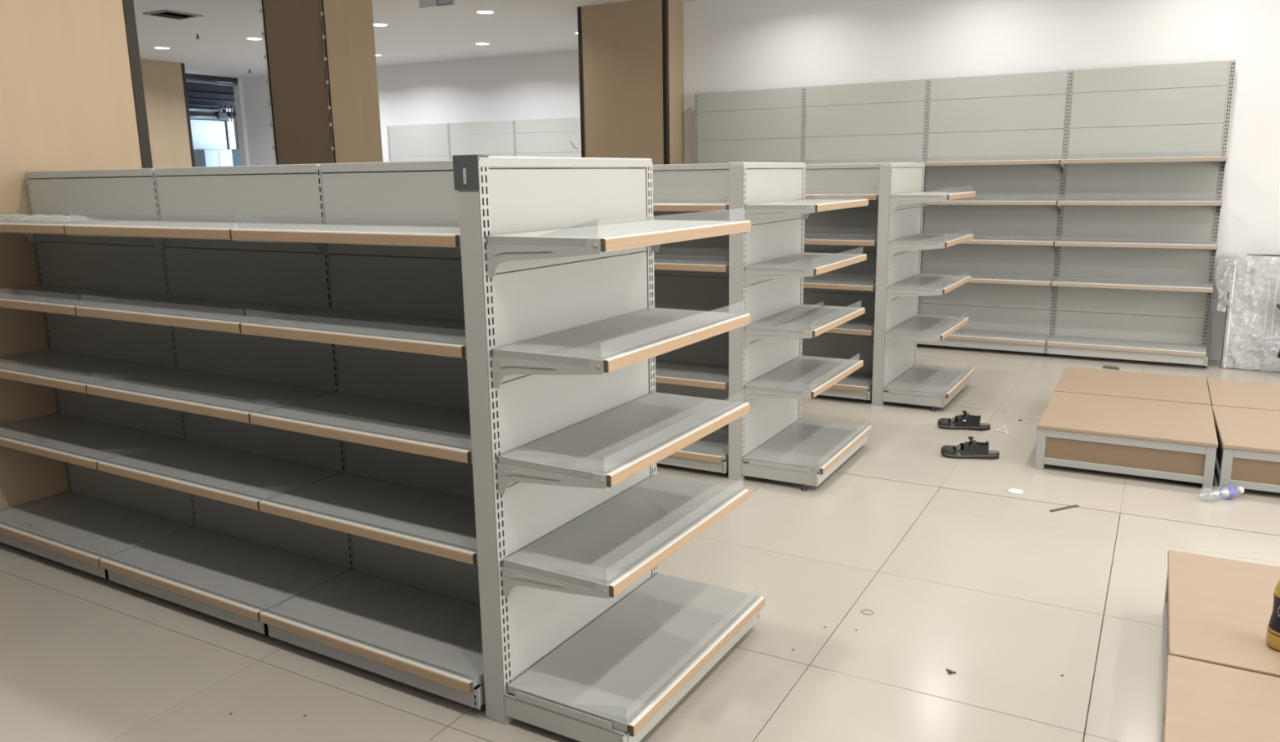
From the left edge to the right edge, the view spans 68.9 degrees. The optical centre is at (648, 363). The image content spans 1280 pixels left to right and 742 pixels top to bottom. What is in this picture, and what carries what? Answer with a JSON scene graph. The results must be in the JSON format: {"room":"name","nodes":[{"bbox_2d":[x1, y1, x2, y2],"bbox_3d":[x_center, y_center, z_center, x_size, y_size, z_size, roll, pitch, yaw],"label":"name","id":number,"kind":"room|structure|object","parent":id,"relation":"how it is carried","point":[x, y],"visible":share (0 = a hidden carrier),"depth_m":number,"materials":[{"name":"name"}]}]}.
{"room":"empty retail store","nodes":[
{"label":"empty retail store","id":0,"kind":"room"},
{"bbox_2d":[0,0,152,511],"bbox_3d":[-3.216,-0.912,4.363,1.053,3.240,1.223,6,13,30],"label":"column","id":1,"kind":"structure","parent":0,"point":[72,93],"depth_m":4.21,"materials":[{"name":"beige wood"}]},
{"bbox_2d":[140,58,195,168],"bbox_3d":[-7.319,-2.750,13.749,0.738,3.240,0.928,6,13,30],"label":"column","id":2,"kind":"structure","parent":0,"point":[164,82],"depth_m":13.50,"materials":[{"name":"beige wood"}]},
{"bbox_2d":[190,120,227,149],"bbox_3d":[-8.895,-2.886,15.799,0.150,2.740,4.050,6,13,30],"label":"window","id":3,"kind":"structure","parent":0,"point":[206,135],"depth_m":16.98,"materials":[{"name":"white glass"}]},
{"bbox_2d":[233,78,249,165],"bbox_3d":[-10.985,-1.800,9.319,0.150,3.240,19.600,6,13,30],"label":"wall","id":4,"kind":"structure","parent":0,"point":[237,90],"depth_m":15.91,"materials":[{"name":"white paint"}]},
{"bbox_2d":[185,73,238,85],"bbox_3d":[-7.462,-4.585,14.973,0.130,0.115,1.900,6,13,30],"label":"header","id":5,"kind":"object","parent":4,"relation":"attached to","point":[206,79],"visible":0.45,"depth_m":15.34,"materials":[{"name":"grey metal"}]},
{"bbox_2d":[261,0,382,164],"bbox_3d":[-3.025,-1.832,8.898,0.788,3.240,0.614,6,13,30],"label":"column","id":6,"kind":"structure","parent":0,"point":[300,96],"depth_m":8.50,"materials":[{"name":"brown wood"}]},
{"bbox_2d":[259,0,275,162],"bbox_3d":[-3.537,-2.481,8.687,0.030,1.710,0.028,6,13,30],"label":"string lights","id":7,"kind":"object","parent":6,"relation":"attached to","point":[260,10],"visible":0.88,"depth_m":8.65,"materials":[{"name":"beige"}]},
{"bbox_2d":[320,0,333,163],"bbox_3d":[-2.854,-2.412,8.296,0.030,1.710,0.028,6,13,30],"label":"string lights","id":8,"kind":"object","parent":6,"relation":"attached to","point":[321,12],"visible":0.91,"depth_m":8.27,"materials":[{"name":"beige"}]},
{"bbox_2d":[241,50,580,165],"bbox_3d":[-2.618,-2.889,14.093,9.419,3.240,0.160,5,13,26],"label":"wall","id":9,"kind":"structure","parent":0,"point":[542,86],"depth_m":13.84,"materials":[{"name":"white paint"}]},
{"bbox_2d":[133,0,694,78],"bbox_3d":[-1.957,-2.521,3.798,20.800,0.100,19.600,6,13,30],"label":"ceiling","id":10,"kind":"structure","parent":0,"point":[413,34],"depth_m":10.97,"materials":[{"name":"paint"}]},
{"bbox_2d":[152,46,170,49],"bbox_3d":[-6.288,-4.072,12.054,0.208,0.006,0.208,6,13,30],"label":"recessed light","id":11,"kind":"object","parent":10,"relation":"in","point":[157,47],"visible":1,"depth_m":12.06,"materials":[{"name":"white plastic"}]},
{"bbox_2d":[142,9,203,19],"bbox_3d":[-4.916,-3.597,9.647,0.380,0.021,0.420,5,13,29],"label":"ceiling vent","id":12,"kind":"object","parent":10,"relation":"in","point":[165,13],"visible":1,"depth_m":9.62,"materials":[{"name":"black metal"}]},
{"bbox_2d":[244,37,262,40],"bbox_3d":[-4.817,-3.960,11.391,0.208,0.006,0.208,6,13,30],"label":"recessed light","id":13,"kind":"object","parent":10,"relation":"in","point":[246,38],"visible":1,"depth_m":11.37,"materials":[{"name":"white plastic"}]},
{"bbox_2d":[246,38,261,39],"bbox_3d":[-4.817,-3.961,11.391,0.168,0.002,0.168,6,13,30],"label":"diffuser","id":14,"kind":"object","parent":13,"relation":"attached to","point":[246,38],"depth_m":11.39,"materials":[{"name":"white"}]},
{"bbox_2d":[373,23,388,26],"bbox_3d":[-3.033,-3.805,10.493,0.208,0.006,0.208,6,13,30],"label":"recessed light","id":15,"kind":"object","parent":10,"relation":"in","point":[375,24],"visible":0.78,"depth_m":10.49,"materials":[{"name":"white plastic"}]},
{"bbox_2d":[373,23,386,26],"bbox_3d":[-3.033,-3.806,10.493,0.168,0.002,0.168,6,13,30],"label":"diffuser","id":16,"kind":"object","parent":15,"relation":"attached to","point":[375,24],"depth_m":10.48,"materials":[{"name":"white plastic"}]},
{"bbox_2d":[418,0,454,8],"bbox_3d":[-1.959,-3.361,8.586,0.405,0.150,0.044,6,13,30],"label":"ceiling vent","id":17,"kind":"object","parent":10,"relation":"hanging from","point":[424,4],"visible":1,"depth_m":8.59,"materials":[{"name":"white metal"}]},
{"bbox_2d":[474,42,490,44],"bbox_3d":[-2.158,-4.143,12.101,0.208,0.006,0.208,6,13,30],"label":"recessed light","id":18,"kind":"object","parent":10,"relation":"in","point":[477,43],"visible":1,"depth_m":12.07,"materials":[{"name":"white plastic"}]},
{"bbox_2d":[475,10,495,14],"bbox_3d":[-1.717,-3.680,9.784,0.208,0.006,0.208,6,13,30],"label":"recessed light","id":19,"kind":"object","parent":10,"relation":"in","point":[485,12],"visible":1,"depth_m":9.79,"materials":[{"name":"white plastic"}]},
{"bbox_2d":[477,11,493,13],"bbox_3d":[-1.717,-3.682,9.784,0.168,0.002,0.168,6,13,30],"label":"diffuser","id":20,"kind":"object","parent":19,"relation":"attached to","point":[478,12],"depth_m":9.80,"materials":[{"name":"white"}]},
{"bbox_2d":[577,0,684,164],"bbox_3d":[-0.161,-2.057,9.802,1.043,3.240,0.404,6,13,30],"label":"column","id":21,"kind":"structure","parent":0,"point":[631,77],"depth_m":9.43,"materials":[{"name":"brown"}]},
{"bbox_2d":[0,343,1279,741],"bbox_3d":[-2.966,0.625,5.216,23.400,0.120,19.862,6,13,30],"label":"floor","id":22,"kind":"structure","parent":0,"point":[972,577],"depth_m":3.28,"materials":[{"name":"beige tile"}]},
{"bbox_2d":[193,149,233,167],"bbox_3d":[-7.852,-2.814,16.979,0.397,2.100,0.570,6,13,30],"label":"tall cabinet","id":23,"kind":"object","parent":22,"relation":"on","point":[202,157],"visible":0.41,"depth_m":16.61,"materials":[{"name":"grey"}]},
{"bbox_2d":[231,148,240,165],"bbox_3d":[-7.522,-2.941,17.531,0.397,2.120,0.340,6,13,30],"label":"tall cabinet","id":24,"kind":"object","parent":22,"relation":"on","point":[235,153],"visible":0.02,"depth_m":17.20,"materials":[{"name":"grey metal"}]},
{"bbox_2d":[0,160,551,709],"bbox_3d":[-1.488,0.047,3.639,2.828,1.597,0.966,6,13,30],"label":"shelving","id":25,"kind":"object","parent":22,"relation":"on","point":[259,374],"visible":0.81,"depth_m":3.35,"materials":[{"name":"metal"}]},
{"bbox_2d":[0,213,101,222],"bbox_3d":[-2.446,-0.576,3.671,0.800,0.025,0.150,6,13,30],"label":"plastic bundle","id":26,"kind":"object","parent":25,"relation":"on","point":[24,217],"visible":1,"depth_m":3.58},
{"bbox_2d":[386,117,581,161],"bbox_3d":[-1.463,-2.250,13.135,5.790,2.334,0.424,5,13,25],"label":"wall shelving","id":27,"kind":"object","parent":22,"relation":"on","point":[549,142],"visible":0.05,"depth_m":13.55,"materials":[{"name":"metal"}]},
{"bbox_2d":[452,155,764,741],"bbox_3d":[-0.051,0.191,2.814,0.509,1.600,0.908,6,13,30],"label":"shelving","id":28,"kind":"object","parent":22,"relation":"on","point":[575,519],"visible":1,"depth_m":2.68,"materials":[{"name":"metal"}]},
{"bbox_2d":[653,163,728,475],"bbox_3d":[-0.632,-0.385,5.712,2.828,1.597,0.966,5,13,28],"label":"shelving","id":29,"kind":"object","parent":22,"relation":"on","point":[693,274],"visible":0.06,"depth_m":5.06,"materials":[{"name":"metal"}]},
{"bbox_2d":[728,162,871,491],"bbox_3d":[0.829,-0.247,4.925,0.504,1.597,0.908,5,13,28],"label":"shelving","id":30,"kind":"object","parent":22,"relation":"on","point":[769,371],"visible":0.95,"depth_m":4.80,"materials":[{"name":"metal"}]},
{"bbox_2d":[777,302,825,325],"bbox_3d":[0.801,-0.268,4.940,0.018,0.026,0.800,5,13,28],"label":"rail","id":31,"kind":"object","parent":30,"relation":"on","point":[820,307],"visible":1,"depth_m":5.00,"materials":[{"name":"clear plastic"}]},
{"bbox_2d":[784,163,899,403],"bbox_3d":[0.478,-0.706,7.220,2.828,1.597,0.966,6,13,29],"label":"shelving","id":32,"kind":"object","parent":22,"relation":"on","point":[838,231],"visible":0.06,"depth_m":6.56,"materials":[{"name":"metal"}]},
{"bbox_2d":[871,162,975,411],"bbox_3d":[1.928,-0.564,6.412,0.504,1.597,0.908,6,13,29],"label":"shelving","id":33,"kind":"object","parent":22,"relation":"on","point":[899,326],"visible":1,"depth_m":6.25,"materials":[{"name":"metal"}]},
{"bbox_2d":[946,668,955,673],"bbox_3d":[0.946,0.964,2.929,0.033,0.010,0.024,6,13,30],"label":"crumb","id":34,"kind":"object","parent":22,"relation":"on","point":[949,671],"visible":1,"depth_m":2.92,"materials":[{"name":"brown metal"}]},
{"bbox_2d":[937,410,990,431],"bbox_3d":[1.919,0.340,5.686,0.305,0.112,0.104,3,12,17],"label":"sandal","id":35,"kind":"object","parent":22,"relation":"on","point":[965,421],"visible":1,"depth_m":5.66,"materials":[{"name":"rubber"}]},
{"bbox_2d":[694,60,1235,368],"bbox_3d":[2.392,-1.329,8.300,4.638,2.334,0.423,6,13,29],"label":"wall shelving","id":36,"kind":"object","parent":22,"relation":"on","point":[1138,208],"visible":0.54,"depth_m":7.88,"materials":[{"name":"metal"}]},
{"bbox_2d":[941,436,999,458],"bbox_3d":[1.762,0.457,5.119,0.305,0.112,0.104,2,12,13],"label":"sandal","id":37,"kind":"object","parent":22,"relation":"on","point":[972,449],"visible":1,"depth_m":5.09,"materials":[{"name":"rubber"}]},
{"bbox_2d":[982,423,1009,435],"bbox_3d":[2.134,0.393,5.674,0.155,0.005,0.252,6,13,30],"label":"tie","id":38,"kind":"object","parent":22,"relation":"on","point":[1006,432],"visible":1,"depth_m":5.62,"materials":[{"name":"white plastic"}]},
{"bbox_2d":[1007,488,1022,493],"bbox_3d":[1.792,0.623,4.567,0.072,0.004,0.072,6,13,30],"label":"disc","id":39,"kind":"object","parent":22,"relation":"on","point":[1011,490],"visible":1,"depth_m":4.56,"materials":[{"name":"white plastic"}]},
{"bbox_2d":[1048,504,1079,511],"bbox_3d":[1.925,0.670,4.326,0.170,0.004,0.018,-6,12,-23],"label":"metal strip","id":40,"kind":"object","parent":22,"relation":"on","point":[1075,505],"visible":1,"depth_m":4.32,"materials":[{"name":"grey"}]},
{"bbox_2d":[1102,364,1119,369],"bbox_3d":[3.645,0.030,7.348,0.133,0.012,0.080,10,16,43],"label":"scrap","id":41,"kind":"object","parent":22,"relation":"on","point":[1107,366],"visible":1,"depth_m":7.34,"materials":[{"name":"brown"}]},
{"bbox_2d":[1035,391,1217,490],"bbox_3d":[2.580,0.392,5.058,0.811,0.240,0.848,5,13,28],"label":"podium","id":42,"kind":"object","parent":22,"relation":"on","point":[1144,437],"visible":1,"depth_m":4.79,"materials":[{"name":"brown wood"}]},
{"bbox_2d":[1054,367,1211,404],"bbox_3d":[2.978,0.242,5.774,0.811,0.240,0.760,5,13,28],"label":"podium","id":43,"kind":"object","parent":22,"relation":"on","point":[1168,388],"visible":0.32,"depth_m":5.70,"materials":[{"name":"brown wood"}]},
{"bbox_2d":[1160,654,1279,741],"bbox_3d":[1.575,1.018,2.038,0.811,0.240,0.800,6,13,29],"label":"podium","id":44,"kind":"object","parent":22,"relation":"on","point":[1204,702],"visible":1,"depth_m":2.31,"materials":[{"name":"brown wood"}]},
{"bbox_2d":[1198,484,1244,501],"bbox_3d":[2.712,0.609,4.416,0.230,0.066,0.067,-4,12,-15],"label":"water bottle","id":45,"kind":"object","parent":22,"relation":"on","point":[1238,490],"visible":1,"depth_m":4.43,"materials":[{"name":"clear plastic"}]},
{"bbox_2d":[1163,550,1279,700],"bbox_3d":[1.975,0.870,2.738,0.811,0.240,0.800,5,13,28],"label":"podium","id":46,"kind":"object","parent":22,"relation":"on","point":[1217,611],"visible":0.61,"depth_m":2.80,"materials":[{"name":"brown wood"}]},
{"bbox_2d":[1266,579,1279,651],"bbox_3d":[1.750,0.662,2.554,0.084,0.247,0.084,6,13,30],"label":"drink bottle","id":47,"kind":"object","parent":46,"relation":"on","point":[1273,635],"visible":1,"depth_m":2.56,"materials":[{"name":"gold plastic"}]},
{"bbox_2d":[1206,377,1279,411],"bbox_3d":[3.691,0.310,5.385,0.811,0.240,0.760,5,13,28],"label":"podium","id":48,"kind":"object","parent":22,"relation":"on","point":[1222,393],"visible":0.27,"depth_m":5.44,"materials":[{"name":"brown wood"}]},
{"bbox_2d":[1211,405,1279,493],"bbox_3d":[3.305,0.459,4.677,0.811,0.240,0.845,5,13,27],"label":"podium","id":49,"kind":"object","parent":22,"relation":"on","point":[1247,456],"visible":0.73,"depth_m":4.49,"materials":[{"name":"brown wood"}]},
{"bbox_2d":[1217,253,1279,372],"bbox_3d":[4.930,-0.370,7.026,1.200,0.885,0.400,6,13,30],"label":"panels","id":50,"kind":"object","parent":22,"relation":"on","point":[1251,332],"visible":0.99,"depth_m":7.18,"materials":[{"name":"clear plastic"}]},
{"bbox_2d":[683,1,684,164],"bbox_3d":[0.996,-2.291,10.876,0.150,3.240,2.740,6,13,30],"label":"wall","id":51,"kind":"structure","parent":0,"point":[683,2],"depth_m":9.48,"materials":[{"name":"white paint"}]},
{"bbox_2d":[684,0,1279,360],"bbox_3d":[5.275,-1.561,6.954,11.260,3.240,0.150,6,13,30],"label":"wall","id":52,"kind":"structure","parent":0,"point":[730,45],"depth_m":7.89,"materials":[{"name":"white paint"}]},
{"bbox_3d":[-8.067,-3.338,15.802,1.500,3.600,5.050,6,13,30],"label":"wall","id":53,"kind":"structure","parent":0,"visible":0},
{"bbox_2d":[186,82,235,109],"bbox_3d":[-8.456,-4.585,15.741,0.470,0.380,4.800,6,13,30],"label":"roller shutter","id":54,"kind":"object","parent":53,"relation":"attached to","point":[203,95],"depth_m":16.52,"materials":[{"name":"black metal"}]},
{"bbox_2d":[188,105,236,122],"bbox_3d":[-7.769,-4.386,16.321,0.138,0.282,2.800,6,13,30],"label":"pipe","id":55,"kind":"object","parent":54,"relation":"attached to","point":[208,116],"visible":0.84,"depth_m":16.40,"materials":[{"name":"grey metal"}]},
{"bbox_2d":[219,81,239,149],"bbox_3d":[-7.625,-3.648,17.810,0.120,3.400,0.900,6,13,30],"label":"window","id":56,"kind":"structure","parent":53,"relation":"in","point":[231,128],"depth_m":17.45,"materials":[{"name":"white glass"}]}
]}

